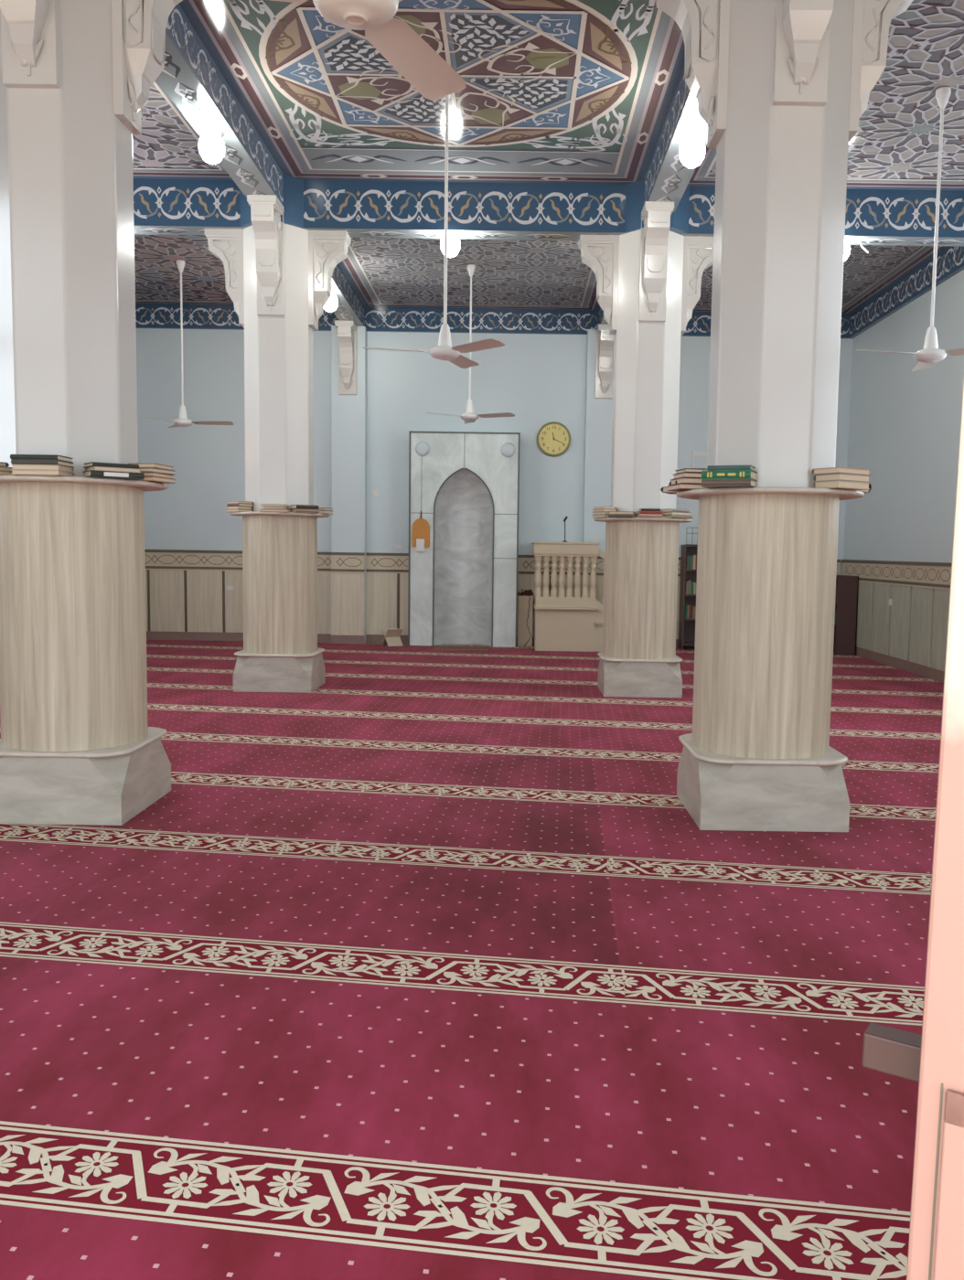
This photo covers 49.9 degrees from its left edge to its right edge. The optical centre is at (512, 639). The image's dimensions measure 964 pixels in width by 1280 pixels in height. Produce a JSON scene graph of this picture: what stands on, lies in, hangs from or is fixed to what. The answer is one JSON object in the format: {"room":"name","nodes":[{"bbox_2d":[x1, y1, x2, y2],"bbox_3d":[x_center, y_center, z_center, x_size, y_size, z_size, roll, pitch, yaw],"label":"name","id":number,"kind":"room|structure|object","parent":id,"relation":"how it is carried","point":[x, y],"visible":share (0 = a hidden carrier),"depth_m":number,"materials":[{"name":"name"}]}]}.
{"room":"mosque","nodes":[
{"label":"mosque","id":0,"kind":"room"},
{"bbox_2d":[132,79,232,180],"bbox_3d":[-4.008,-4.106,7.421,3.265,0.010,4.390,1,5,0],"label":"ceiling","id":1,"kind":"structure","parent":0,"point":[166,147],"depth_m":8.86,"materials":[{"name":"grey paint"}]},
{"bbox_2d":[134,234,233,305],"bbox_3d":[-4.002,-4.529,12.262,3.265,0.010,4.770,1,5,0],"label":"ceiling","id":2,"kind":"structure","parent":0,"point":[156,272],"depth_m":12.93,"materials":[{"name":"grey paint"}]},
{"bbox_2d":[139,259,233,427],"bbox_3d":[-3.850,-3.557,12.463,0.954,1.958,1.090,1,5,0],"label":"ceiling fan","id":3,"kind":"object","parent":2,"relation":"hanging from","point":[182,421],"visible":1,"depth_m":12.47,"materials":[{"name":"white metal"}]},
{"bbox_2d":[179,0,684,184],"bbox_3d":[-0.443,-4.052,7.421,3.305,0.013,4.390,1,5,0],"label":"ceiling","id":4,"kind":"structure","parent":0,"point":[556,91],"depth_m":7.64,"materials":[{"name":"multicoloured paint"}]},
{"bbox_2d":[362,94,504,368],"bbox_3d":[-0.559,-3.071,7.638,1.045,1.988,1.063,1,5,0],"label":"ceiling fan","id":5,"kind":"object","parent":4,"relation":"hanging from","point":[444,350],"visible":0.91,"depth_m":7.57,"materials":[{"name":"white metal"}]},
{"bbox_2d":[337,237,599,310],"bbox_3d":[-0.437,-4.477,12.262,3.305,0.010,4.770,1,5,0],"label":"ceiling","id":6,"kind":"structure","parent":0,"point":[383,272],"depth_m":12.85,"materials":[{"name":"grey paint"}]},
{"bbox_2d":[426,264,514,423],"bbox_3d":[-0.494,-3.578,12.577,1.089,1.838,0.971,1,5,0],"label":"ceiling fan","id":7,"kind":"object","parent":6,"relation":"hanging from","point":[469,416],"visible":1,"depth_m":12.43,"materials":[{"name":"white metal"}]},
{"bbox_2d":[135,328,852,575],"bbox_3d":[-0.456,-2.341,15.154,11.140,4.810,0.500,1,5,0],"label":"wall","id":8,"kind":"structure","parent":0,"point":[538,378],"depth_m":14.83,"materials":[{"name":"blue paint"}]},
{"bbox_2d":[135,304,338,330],"bbox_3d":[-4.001,-4.581,14.689,3.265,0.330,0.085,1,5,0],"label":"trim","id":9,"kind":"structure","parent":8,"relation":"attached to","point":[146,315],"depth_m":14.65,"materials":[{"name":"blue paint"}]},
{"bbox_2d":[144,549,330,642],"bbox_3d":[-4.151,-0.635,15.036,3.100,1.325,0.042,1,5,0],"label":"wainscoting","id":10,"kind":"structure","parent":8,"relation":"attached to","point":[187,597],"depth_m":15.03,"materials":[{"name":"wood"}]},
{"bbox_2d":[334,320,357,394],"bbox_3d":[-2.313,-3.925,14.416,0.256,0.950,0.380,1,5,0],"label":"corbel","id":11,"kind":"object","parent":8,"relation":"attached to","point":[346,330],"visible":1,"depth_m":14.42,"materials":[{"name":"white paint"}]},
{"bbox_2d":[330,264,364,326],"bbox_3d":[-2.232,-4.369,12.354,0.290,0.294,4.730,1,5,0],"label":"trim","id":12,"kind":"structure","parent":8,"relation":"attached to","point":[349,307],"depth_m":13.40,"materials":[{"name":"paint"}]},
{"bbox_2d":[323,287,337,311],"bbox_3d":[-2.191,-4.090,12.444,0.188,0.277,0.188,1,5,0],"label":"ceiling lamp","id":13,"kind":"object","parent":12,"relation":"attached to","point":[331,305],"visible":0.58,"depth_m":12.39,"materials":[{"name":"white glass"}]},
{"bbox_2d":[330,325,366,643],"bbox_3d":[-2.338,-2.185,14.834,0.480,4.500,0.190,1,5,0],"label":"trim","id":14,"kind":"structure","parent":8,"relation":"attached to","point":[348,412],"depth_m":14.71,"materials":[{"name":"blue paint"}]},
{"bbox_2d":[365,552,408,643],"bbox_3d":[-1.789,-0.601,15.036,0.664,1.325,0.042,1,5,0],"label":"trim","id":15,"kind":"structure","parent":8,"relation":"attached to","point":[387,574],"depth_m":15.02,"materials":[{"name":"wood"}]},
{"bbox_2d":[364,307,597,334],"bbox_3d":[-0.436,-4.529,14.689,3.305,0.330,0.085,1,5,0],"label":"trim","id":16,"kind":"structure","parent":8,"relation":"attached to","point":[421,320],"depth_m":14.65,"materials":[{"name":"blue paint"}]},
{"bbox_2d":[516,554,582,645],"bbox_3d":[0.533,-0.567,15.036,0.950,1.325,0.042,1,5,0],"label":"trim","id":17,"kind":"structure","parent":8,"relation":"attached to","point":[526,570],"depth_m":14.99,"materials":[{"name":"wood"}]},
{"bbox_2d":[536,421,570,456],"bbox_3d":[0.595,-2.879,14.828,0.490,0.490,0.052,1,5,0],"label":"wall clock","id":18,"kind":"object","parent":8,"relation":"attached to","point":[553,438],"visible":1,"depth_m":14.82,"materials":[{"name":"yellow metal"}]},
{"bbox_2d":[582,555,604,603],"bbox_3d":[1.258,-0.541,14.857,0.500,1.325,0.042,1,5,0],"label":"trim","id":19,"kind":"structure","parent":8,"relation":"attached to","point":[599,569],"depth_m":14.82,"materials":[{"name":"wood"}]},
{"bbox_2d":[581,329,612,590],"bbox_3d":[1.281,-2.132,14.834,0.500,4.500,0.190,1,5,0],"label":"trim","id":20,"kind":"structure","parent":8,"relation":"attached to","point":[598,411],"depth_m":14.69,"materials":[{"name":"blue paint"}]},
{"bbox_2d":[597,306,607,324],"bbox_3d":[1.353,-4.316,12.354,0.290,0.294,4.730,1,5,0],"label":"trim","id":21,"kind":"structure","parent":8,"relation":"attached to","point":[601,320],"depth_m":14.19,"materials":[{"name":"paint"}]},
{"bbox_2d":[595,324,614,398],"bbox_3d":[1.302,-3.872,14.416,0.256,0.950,0.380,1,5,0],"label":"corbel","id":22,"kind":"object","parent":8,"relation":"attached to","point":[604,341],"visible":0.93,"depth_m":14.42,"materials":[{"name":"white paint"}]},
{"bbox_2d":[692,451,706,469],"bbox_3d":[2.714,-2.584,14.851,0.260,0.240,0.054,1,5,0],"label":"wall box","id":23,"kind":"object","parent":8,"relation":"attached to","point":[698,458],"visible":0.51,"depth_m":14.82,"materials":[{"name":"white plastic"}]},
{"bbox_2d":[675,556,840,647],"bbox_3d":[3.123,-0.529,15.036,3.230,1.325,0.042,1,5,0],"label":"trim","id":24,"kind":"structure","parent":8,"relation":"attached to","point":[837,560],"depth_m":15.01,"materials":[{"name":"wood"}]},
{"bbox_2d":[681,312,850,338],"bbox_3d":[3.141,-4.476,14.689,3.290,0.330,0.085,1,5,0],"label":"trim","id":25,"kind":"structure","parent":8,"relation":"attached to","point":[698,325],"depth_m":14.65,"materials":[{"name":"blue paint"}]},
{"bbox_2d":[692,245,948,314],"bbox_3d":[3.140,-4.425,12.262,3.290,0.010,4.770,1,5,0],"label":"ceiling","id":26,"kind":"structure","parent":0,"point":[866,275],"depth_m":12.43,"materials":[{"name":"grey paint"}]},
{"bbox_2d":[687,0,963,191],"bbox_3d":[3.134,-4.002,7.421,3.290,0.010,4.390,1,5,0],"label":"ceiling","id":27,"kind":"structure","parent":0,"point":[895,144],"depth_m":7.99,"materials":[{"name":"grey paint"}]},
{"bbox_2d":[856,86,963,371],"bbox_3d":[3.060,-3.043,7.685,1.054,1.948,1.055,1,5,0],"label":"ceiling fan","id":28,"kind":"object","parent":27,"relation":"hanging from","point":[931,353],"visible":1,"depth_m":7.61,"materials":[{"name":"white metal"}]},
{"bbox_2d":[842,269,963,563],"bbox_3d":[4.954,-1.603,7.618,0.300,4.810,14.630,1,5,0],"label":"wall","id":29,"kind":"structure","parent":0,"point":[904,423],"depth_m":12.62,"materials":[{"name":"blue paint"}]},
{"bbox_2d":[681,186,963,246],"bbox_3d":[3.214,-3.992,9.765,3.250,0.434,0.290,1,5,0],"label":"trim","id":30,"kind":"structure","parent":29,"relation":"attached to","point":[874,217],"depth_m":9.63,"materials":[{"name":"blue paint"}]},
{"bbox_2d":[842,236,868,261],"bbox_3d":[3.159,-3.658,9.714,0.358,0.227,0.188,1,5,0],"label":"ceiling lamp","id":31,"kind":"object","parent":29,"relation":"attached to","point":[847,248],"visible":0.26,"depth_m":9.66,"materials":[{"name":"white plastic"}]},
{"bbox_2d":[841,559,951,682],"bbox_3d":[4.758,0.124,7.845,0.042,1.325,14.380,1,5,0],"label":"wall paneling","id":32,"kind":"structure","parent":29,"relation":"attached to","point":[910,634],"depth_m":12.56,"materials":[{"name":"wood"}]},
{"bbox_2d":[849,245,963,338],"bbox_3d":[4.814,-3.825,7.524,0.085,0.330,14.430,1,5,0],"label":"trim","id":33,"kind":"structure","parent":29,"relation":"attached to","point":[950,261],"depth_m":12.52,"materials":[{"name":"blue paint"}]},
{"bbox_3d":[-0.428,-4.232,7.571,11.140,0.280,15.280,1,5,0],"label":"ceiling","id":34,"kind":"structure","parent":0,"visible":0},
{"bbox_2d":[133,178,245,235],"bbox_3d":[-4.088,-4.099,9.765,3.225,0.434,0.290,1,5,0],"label":"trim","id":35,"kind":"structure","parent":34,"relation":"attached to","point":[161,207],"depth_m":9.63,"materials":[{"name":"blue paint"}]},
{"bbox_2d":[156,3,283,205],"bbox_3d":[-2.238,-3.938,7.433,0.290,0.294,4.190,1,5,0],"label":"trim","id":36,"kind":"structure","parent":34,"relation":"attached to","point":[190,77],"depth_m":7.47,"materials":[{"name":"paint"}]},
{"bbox_2d":[198,120,224,164],"bbox_3d":[-2.217,-3.665,7.633,0.188,0.287,0.188,1,5,0],"label":"ceiling lamp","id":37,"kind":"object","parent":36,"relation":"attached to","point":[211,147],"visible":1,"depth_m":7.58,"materials":[{"name":"white glass"}]},
{"bbox_2d":[300,180,628,240],"bbox_3d":[-0.444,-4.046,9.765,3.105,0.434,0.290,1,5,0],"label":"ceiling beam","id":38,"kind":"structure","parent":34,"relation":"attached to","point":[393,209],"depth_m":9.63,"materials":[{"name":"blue paint"}]},
{"bbox_2d":[440,230,459,257],"bbox_3d":[-0.581,-3.713,9.714,0.188,0.227,0.188,1,5,0],"label":"ceiling lamp","id":39,"kind":"object","parent":38,"relation":"attached to","point":[453,240],"visible":0.87,"depth_m":9.65,"materials":[{"name":"white glass"}]},
{"bbox_2d":[643,69,707,212],"bbox_3d":[1.347,-3.886,7.433,0.290,0.294,4.190,1,5,0],"label":"trim","id":40,"kind":"structure","parent":34,"relation":"attached to","point":[666,178],"depth_m":8.21,"materials":[{"name":"paint"}]},
{"bbox_2d":[679,124,704,168],"bbox_3d":[1.318,-3.608,7.573,0.188,0.287,0.188,1,5,0],"label":"ceiling lamp","id":41,"kind":"object","parent":40,"relation":"attached to","point":[692,148],"visible":1,"depth_m":7.52,"materials":[{"name":"white glass"}]},
{"bbox_3d":[-0.449,-3.636,2.639,3.305,0.010,4.650,1,5,0],"label":"ceiling","id":42,"kind":"structure","parent":0,"visible":0},
{"bbox_2d":[270,0,466,100],"bbox_3d":[-0.493,-2.639,2.699,1.022,1.988,1.076,1,5,0],"label":"ceiling fan","id":43,"kind":"object","parent":42,"relation":"hanging from","point":[427,71],"visible":1,"depth_m":2.96,"materials":[{"name":"white metal"}]},
{"bbox_3d":[-0.502,0.798,8.011,11.140,0.200,15.280,1,5,0],"label":"floor","id":44,"kind":"structure","parent":0,"visible":0},
{"bbox_2d":[330,552,364,643],"bbox_3d":[-2.362,-0.594,14.857,0.480,1.325,0.042,1,5,0],"label":"trim","id":45,"kind":"structure","parent":44,"relation":"on","point":[347,569],"depth_m":14.85,"materials":[{"name":"wood"}]},
{"bbox_2d":[0,640,943,1279],"bbox_3d":[-0.500,0.699,7.914,10.470,0.014,14.385,1,5,0],"label":"carpet","id":46,"kind":"object","parent":44,"relation":"on","point":[421,962],"visible":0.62,"depth_m":3.25,"materials":[{"name":"red carpet"}]},
{"bbox_2d":[0,0,182,825],"bbox_3d":[-2.268,-1.353,5.285,1.123,4.480,1.123,-4,7,-45],"label":"column","id":47,"kind":"structure","parent":46,"relation":"on","point":[78,746],"depth_m":5.05,"materials":[{"name":"white paint"}]},
{"bbox_2d":[10,469,74,476],"bbox_3d":[-2.236,-0.793,4.934,0.225,0.022,0.178,1,5,0],"label":"book","id":48,"kind":"object","parent":47,"relation":"on","point":[15,472],"visible":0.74,"depth_m":4.85,"materials":[{"name":"paper"}]},
{"bbox_2d":[10,464,74,472],"bbox_3d":[-2.235,-0.817,4.933,0.220,0.024,0.178,1,5,-1],"label":"book","id":49,"kind":"object","parent":48,"relation":"on","point":[15,466],"visible":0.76,"depth_m":4.85,"materials":[{"name":"paper"}]},
{"bbox_2d":[10,459,74,468],"bbox_3d":[-2.233,-0.839,4.922,0.220,0.022,0.173,1,5,0],"label":"book","id":50,"kind":"object","parent":49,"relation":"on","point":[13,462],"visible":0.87,"depth_m":4.84,"materials":[{"name":"paper"}]},
{"bbox_2d":[10,454,73,462],"bbox_3d":[-2.237,-0.863,4.920,0.222,0.024,0.173,1,5,-1],"label":"book","id":51,"kind":"object","parent":50,"relation":"on","point":[12,456],"visible":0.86,"depth_m":4.84,"materials":[{"name":"paper"}]},
{"bbox_2d":[0,475,168,491],"bbox_3d":[-2.276,-0.804,5.333,0.952,0.026,0.952,1,5,0],"label":"shelf","id":52,"kind":"object","parent":47,"relation":"attached to","point":[5,481],"depth_m":5.00,"materials":[{"name":"beige wood"}]},
{"bbox_2d":[82,469,144,479],"bbox_3d":[-1.942,-0.802,5.043,0.250,0.030,0.161,-3,6,-35],"label":"book","id":53,"kind":"object","parent":47,"relation":"on","point":[90,473],"visible":0.93,"depth_m":4.98,"materials":[{"name":"paper"}]},
{"bbox_2d":[85,466,140,472],"bbox_3d":[-1.948,-0.827,5.048,0.220,0.018,0.158,-3,6,-37],"label":"book","id":54,"kind":"object","parent":53,"relation":"on","point":[97,468],"visible":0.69,"depth_m":4.99,"materials":[{"name":"paper"}]},
{"bbox_2d":[83,461,138,469],"bbox_3d":[-1.952,-0.847,5.040,0.220,0.020,0.148,-3,6,-38],"label":"book","id":55,"kind":"object","parent":54,"relation":"on","point":[91,464],"visible":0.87,"depth_m":4.98,"materials":[{"name":"paper"}]},
{"bbox_2d":[140,476,175,483],"bbox_3d":[-1.849,-0.819,5.292,0.158,0.022,0.210,2,5,13],"label":"book","id":56,"kind":"object","parent":47,"relation":"on","point":[156,479],"visible":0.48,"depth_m":5.24,"materials":[{"name":"paper"}]},
{"bbox_2d":[143,472,173,479],"bbox_3d":[-1.854,-0.840,5.290,0.158,0.020,0.200,2,5,10],"label":"book","id":57,"kind":"object","parent":56,"relation":"on","point":[158,474],"visible":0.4,"depth_m":5.24,"materials":[{"name":"paper"}]},
{"bbox_2d":[138,467,175,475],"bbox_3d":[-1.849,-0.862,5.288,0.158,0.022,0.200,2,5,16],"label":"book","id":58,"kind":"object","parent":57,"relation":"on","point":[144,469],"visible":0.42,"depth_m":5.21,"materials":[{"name":"paper"}]},
{"bbox_2d":[127,462,173,469],"bbox_3d":[-1.848,-0.884,5.286,0.153,0.022,0.200,1,5,7],"label":"book","id":59,"kind":"object","parent":58,"relation":"on","point":[141,465],"visible":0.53,"depth_m":5.20,"materials":[{"name":"paper"}]},
{"bbox_2d":[204,194,350,693],"bbox_3d":[-2.251,-1.767,10.017,1.123,4.480,1.123,-4,7,-45],"label":"column","id":60,"kind":"structure","parent":46,"relation":"on","point":[278,274],"depth_m":9.76,"materials":[{"name":"white paint"}]},
{"bbox_2d":[225,509,253,511],"bbox_3d":[-2.587,-1.227,9.827,0.210,0.024,0.168,5,7,43],"label":"book","id":61,"kind":"object","parent":60,"relation":"on","point":[228,510],"visible":0.82,"depth_m":9.76,"materials":[{"name":"paper"}]},
{"bbox_2d":[226,506,252,509],"bbox_3d":[-2.586,-1.252,9.825,0.200,0.026,0.158,5,7,43],"label":"book","id":62,"kind":"object","parent":61,"relation":"on","point":[229,507],"visible":0.86,"depth_m":9.76,"materials":[{"name":"paper"}]},
{"bbox_2d":[226,503,253,506],"bbox_3d":[-2.581,-1.278,9.816,0.200,0.026,0.158,5,7,43],"label":"book","id":63,"kind":"object","parent":62,"relation":"on","point":[228,505],"visible":0.9,"depth_m":9.76,"materials":[{"name":"paper"}]},
{"bbox_2d":[239,173,303,227],"bbox_3d":[-2.236,-4.079,9.765,0.620,0.440,0.620,1,5,0],"label":"trim","id":64,"kind":"structure","parent":60,"relation":"on","point":[293,186],"depth_m":9.55,"materials":[{"name":"blue paint"}]},
{"bbox_2d":[259,509,291,511],"bbox_3d":[-2.210,-1.208,9.673,0.260,0.024,0.158,1,5,0],"label":"book","id":65,"kind":"object","parent":60,"relation":"on","point":[261,510],"visible":0.89,"depth_m":9.60,"materials":[{"name":"paper"}]},
{"bbox_2d":[263,506,287,509],"bbox_3d":[-2.209,-1.233,9.671,0.200,0.024,0.158,1,5,0],"label":"book","id":66,"kind":"object","parent":65,"relation":"on","point":[264,507],"visible":0.86,"depth_m":9.60,"materials":[{"name":"paper"}]},
{"bbox_2d":[260,503,287,507],"bbox_3d":[-2.219,-1.256,9.669,0.220,0.022,0.158,1,5,0],"label":"book","id":67,"kind":"object","parent":66,"relation":"on","point":[262,505],"visible":0.9,"depth_m":9.59,"materials":[{"name":"paper"}]},
{"bbox_2d":[229,512,329,517],"bbox_3d":[-2.260,-1.218,10.065,0.952,0.026,0.952,1,5,0],"label":"shelf","id":68,"kind":"object","parent":60,"relation":"attached to","point":[242,514],"depth_m":9.72,"materials":[{"name":"beige wood"}]},
{"bbox_2d":[289,508,319,512],"bbox_3d":[-1.962,-1.218,9.770,0.230,0.034,0.168,-2,6,-31],"label":"book","id":69,"kind":"object","parent":60,"relation":"on","point":[297,510],"visible":0.89,"depth_m":9.70,"materials":[{"name":"paper"}]},
{"bbox_2d":[289,504,318,509],"bbox_3d":[-1.962,-1.253,9.767,0.220,0.036,0.168,-2,6,-31],"label":"book","id":70,"kind":"object","parent":69,"relation":"on","point":[302,506],"visible":0.95,"depth_m":9.70,"materials":[{"name":"paper"}]},
{"bbox_2d":[382,627,403,646],"bbox_3d":[-1.700,-0.043,14.674,0.220,0.250,0.248,-2,6,-29],"label":"book stand","id":71,"kind":"object","parent":46,"relation":"on","point":[391,634],"visible":1,"depth_m":14.63,"materials":[{"name":"beige wood"}]},
{"bbox_2d":[432,645,489,650],"bbox_3d":[-0.712,0.109,14.486,0.760,0.008,0.510,1,5,0],"label":"mat","id":72,"kind":"object","parent":46,"relation":"on","point":[442,647],"visible":1,"depth_m":14.44,"materials":[{"name":"brown fabric"}]},
{"bbox_2d":[407,430,520,647],"bbox_3d":[-0.687,-1.427,14.778,1.552,3.018,0.399,1,5,0],"label":"mihrab","id":73,"kind":"object","parent":46,"relation":"on","point":[463,587],"visible":1,"depth_m":14.71,"materials":[{"name":"white stone"}]},
{"bbox_2d":[411,511,429,551],"bbox_3d":[-1.288,-1.534,14.600,0.250,0.565,0.043,1,5,0],"label":"wall plaque","id":74,"kind":"object","parent":73,"relation":"attached to","point":[421,527],"visible":1,"depth_m":14.59,"materials":[{"name":"orange wood"}]},
{"bbox_2d":[517,595,533,646],"bbox_3d":[0.187,-0.277,14.942,0.215,0.725,0.180,1,5,0],"label":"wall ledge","id":75,"kind":"object","parent":46,"relation":"on","point":[523,634],"visible":0.96,"depth_m":14.86,"materials":[{"name":"beige paint"}]},
{"bbox_2d":[517,588,533,596],"bbox_3d":[0.192,-0.684,14.887,0.230,0.096,0.155,1,5,0],"label":"beads","id":76,"kind":"object","parent":75,"relation":"on","point":[527,592],"visible":1,"depth_m":14.85},
{"bbox_2d":[531,541,605,651],"bbox_3d":[1.130,-0.619,14.562,1.720,1.500,0.905,1,5,0],"label":"pulpit","id":77,"kind":"object","parent":46,"relation":"on","point":[562,622],"visible":0.74,"depth_m":14.21,"materials":[{"name":"beige paint"}]},
{"bbox_2d":[578,201,713,697],"bbox_3d":[1.277,-1.717,10.037,1.123,4.480,1.123,-4,7,-45],"label":"column","id":78,"kind":"structure","parent":46,"relation":"on","point":[648,278],"depth_m":9.77,"materials":[{"name":"white paint"}]},
{"bbox_2d":[608,513,636,517],"bbox_3d":[1.033,-1.165,9.715,0.240,0.026,0.158,2,5,17],"label":"book","id":79,"kind":"object","parent":78,"relation":"on","point":[609,515],"visible":0.98,"depth_m":9.65,"materials":[{"name":"paper"}]},
{"bbox_2d":[608,511,636,514],"bbox_3d":[1.036,-1.192,9.721,0.230,0.026,0.158,2,5,17],"label":"book","id":80,"kind":"object","parent":79,"relation":"on","point":[610,512],"visible":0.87,"depth_m":9.65,"materials":[{"name":"paper"}]},
{"bbox_2d":[593,517,692,522],"bbox_3d":[1.269,-1.168,10.085,0.952,0.026,0.952,1,5,0],"label":"shelf","id":81,"kind":"object","parent":78,"relation":"attached to","point":[602,519],"depth_m":9.74,"materials":[{"name":"beige wood"}]},
{"bbox_2d":[637,513,661,517],"bbox_3d":[1.284,-1.161,9.680,0.220,0.030,0.168,1,5,0],"label":"book","id":82,"kind":"object","parent":78,"relation":"on","point":[638,515],"visible":0.92,"depth_m":9.60,"materials":[{"name":"paper"}]},
{"bbox_2d":[636,511,662,514],"bbox_3d":[1.284,-1.190,9.678,0.220,0.028,0.168,1,5,0],"label":"book","id":83,"kind":"object","parent":82,"relation":"on","point":[638,512],"visible":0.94,"depth_m":9.60,"materials":[{"name":"paper"}]},
{"bbox_2d":[624,179,689,234],"bbox_3d":[1.349,-4.027,9.765,0.620,0.440,0.620,1,5,0],"label":"block","id":84,"kind":"object","parent":78,"relation":"on","point":[634,192],"depth_m":9.55,"materials":[{"name":"blue paint"}]},
{"bbox_2d":[661,514,692,518],"bbox_3d":[1.546,-1.162,9.761,0.260,0.026,0.168,-3,6,-34],"label":"book","id":85,"kind":"object","parent":78,"relation":"on","point":[663,516],"visible":0.87,"depth_m":9.69,"materials":[{"name":"paper"}]},
{"bbox_2d":[661,512,690,515],"bbox_3d":[1.542,-1.190,9.765,0.250,0.028,0.168,-3,6,-34],"label":"book","id":86,"kind":"object","parent":85,"relation":"on","point":[663,513],"visible":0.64,"depth_m":9.70,"materials":[{"name":"paper"}]},
{"bbox_2d":[661,508,689,512],"bbox_3d":[1.537,-1.218,9.756,0.220,0.028,0.158,-3,6,-34],"label":"book","id":87,"kind":"object","parent":86,"relation":"on","point":[671,509],"visible":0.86,"depth_m":9.70,"materials":[{"name":"paper"}]},
{"bbox_2d":[678,544,697,649],"bbox_3d":[3.109,-0.611,14.854,1.360,1.490,0.310,1,5,0],"label":"bookcase","id":88,"kind":"object","parent":46,"relation":"on","point":[686,627],"visible":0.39,"depth_m":14.94,"materials":[{"name":"brown wood"}]},
{"bbox_2d":[655,0,913,831],"bbox_3d":[1.345,-1.307,5.355,1.123,4.480,1.123,-4,7,-45],"label":"column","id":89,"kind":"structure","parent":46,"relation":"on","point":[782,89],"depth_m":5.11,"materials":[{"name":"white paint"}]},
{"bbox_2d":[660,486,679,494],"bbox_3d":[0.904,-0.809,5.601,0.158,0.030,0.180,3,5,24],"label":"book","id":90,"kind":"object","parent":89,"relation":"on","point":[664,489],"visible":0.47,"depth_m":5.54,"materials":[{"name":"paper"}]},
{"bbox_2d":[667,483,705,490],"bbox_3d":[0.911,-0.785,5.331,0.168,0.028,0.190,0,5,-10],"label":"book","id":91,"kind":"object","parent":89,"relation":"on","point":[677,486],"visible":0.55,"depth_m":5.25,"materials":[{"name":"paper"}]},
{"bbox_2d":[669,477,701,485],"bbox_3d":[0.919,-0.814,5.329,0.164,0.030,0.180,0,5,-11],"label":"book","id":92,"kind":"object","parent":91,"relation":"on","point":[682,480],"visible":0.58,"depth_m":5.24,"materials":[{"name":"paper"}]},
{"bbox_2d":[672,472,701,479],"bbox_3d":[0.928,-0.843,5.326,0.158,0.026,0.170,0,5,-10],"label":"book","id":93,"kind":"object","parent":92,"relation":"on","point":[680,474],"visible":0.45,"depth_m":5.25,"materials":[{"name":"paper"}]},
{"bbox_2d":[675,468,707,473],"bbox_3d":[0.935,-0.866,5.324,0.148,0.020,0.160,0,5,-10],"label":"book","id":94,"kind":"object","parent":93,"relation":"on","point":[685,470],"visible":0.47,"depth_m":5.25,"materials":[{"name":"paper"}]},
{"bbox_2d":[701,479,756,488],"bbox_3d":[1.051,-0.758,5.013,0.235,0.034,0.168,3,5,22],"label":"book","id":95,"kind":"object","parent":89,"relation":"on","point":[705,483],"visible":0.97,"depth_m":4.95,"materials":[{"name":"paper"}]},
{"bbox_2d":[701,469,757,480],"bbox_3d":[1.051,-0.795,5.009,0.235,0.040,0.176,3,5,23],"label":"book","id":96,"kind":"object","parent":95,"relation":"on","point":[725,474],"visible":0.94,"depth_m":4.93,"materials":[{"name":"paper"}]},
{"bbox_2d":[706,465,755,471],"bbox_3d":[1.062,-0.828,5.007,0.205,0.024,0.158,3,5,22],"label":"book","id":97,"kind":"object","parent":96,"relation":"on","point":[709,467],"visible":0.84,"depth_m":4.94,"materials":[{"name":"paper"}]},
{"bbox_2d":[675,487,863,500],"bbox_3d":[1.337,-0.757,5.403,0.952,0.026,0.952,1,5,0],"label":"shelf","id":98,"kind":"object","parent":89,"relation":"attached to","point":[724,493],"depth_m":5.06,"materials":[{"name":"beige wood"}]},
{"bbox_2d":[811,480,870,490],"bbox_3d":[1.607,-0.753,5.053,0.220,0.034,0.168,-2,6,-31],"label":"book","id":99,"kind":"object","parent":89,"relation":"on","point":[837,485],"visible":0.79,"depth_m":4.99,"materials":[{"name":"paper"}]},
{"bbox_2d":[812,472,870,482],"bbox_3d":[1.608,-0.788,5.050,0.215,0.034,0.168,-2,6,-31],"label":"book","id":100,"kind":"object","parent":99,"relation":"on","point":[827,476],"visible":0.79,"depth_m":4.99,"materials":[{"name":"paper"}]},
{"bbox_2d":[810,467,870,475],"bbox_3d":[1.603,-0.819,5.047,0.230,0.028,0.173,-3,6,-34],"label":"book","id":101,"kind":"object","parent":100,"relation":"on","point":[829,470],"visible":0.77,"depth_m":4.98,"materials":[{"name":"paper"}]},
{"bbox_2d":[832,575,858,655],"bbox_3d":[4.606,-0.369,14.638,0.280,1.090,0.800,1,5,0],"label":"bookcase","id":102,"kind":"object","parent":46,"relation":"on","point":[846,603],"visible":0.74,"depth_m":14.24,"materials":[{"name":"brown wood"}]},
{"bbox_3d":[-0.475,-1.049,0.381,11.140,4.810,0.300,1,5,0],"label":"wall","id":103,"kind":"structure","parent":0,"visible":0},
{"bbox_2d":[861,376,963,1279],"bbox_3d":[0.711,0.034,0.713,0.878,2.580,0.077,5,6,32],"label":"door","id":104,"kind":"structure","parent":103,"relation":"in","point":[933,1059],"depth_m":0.90,"materials":[{"name":"pink paint"}]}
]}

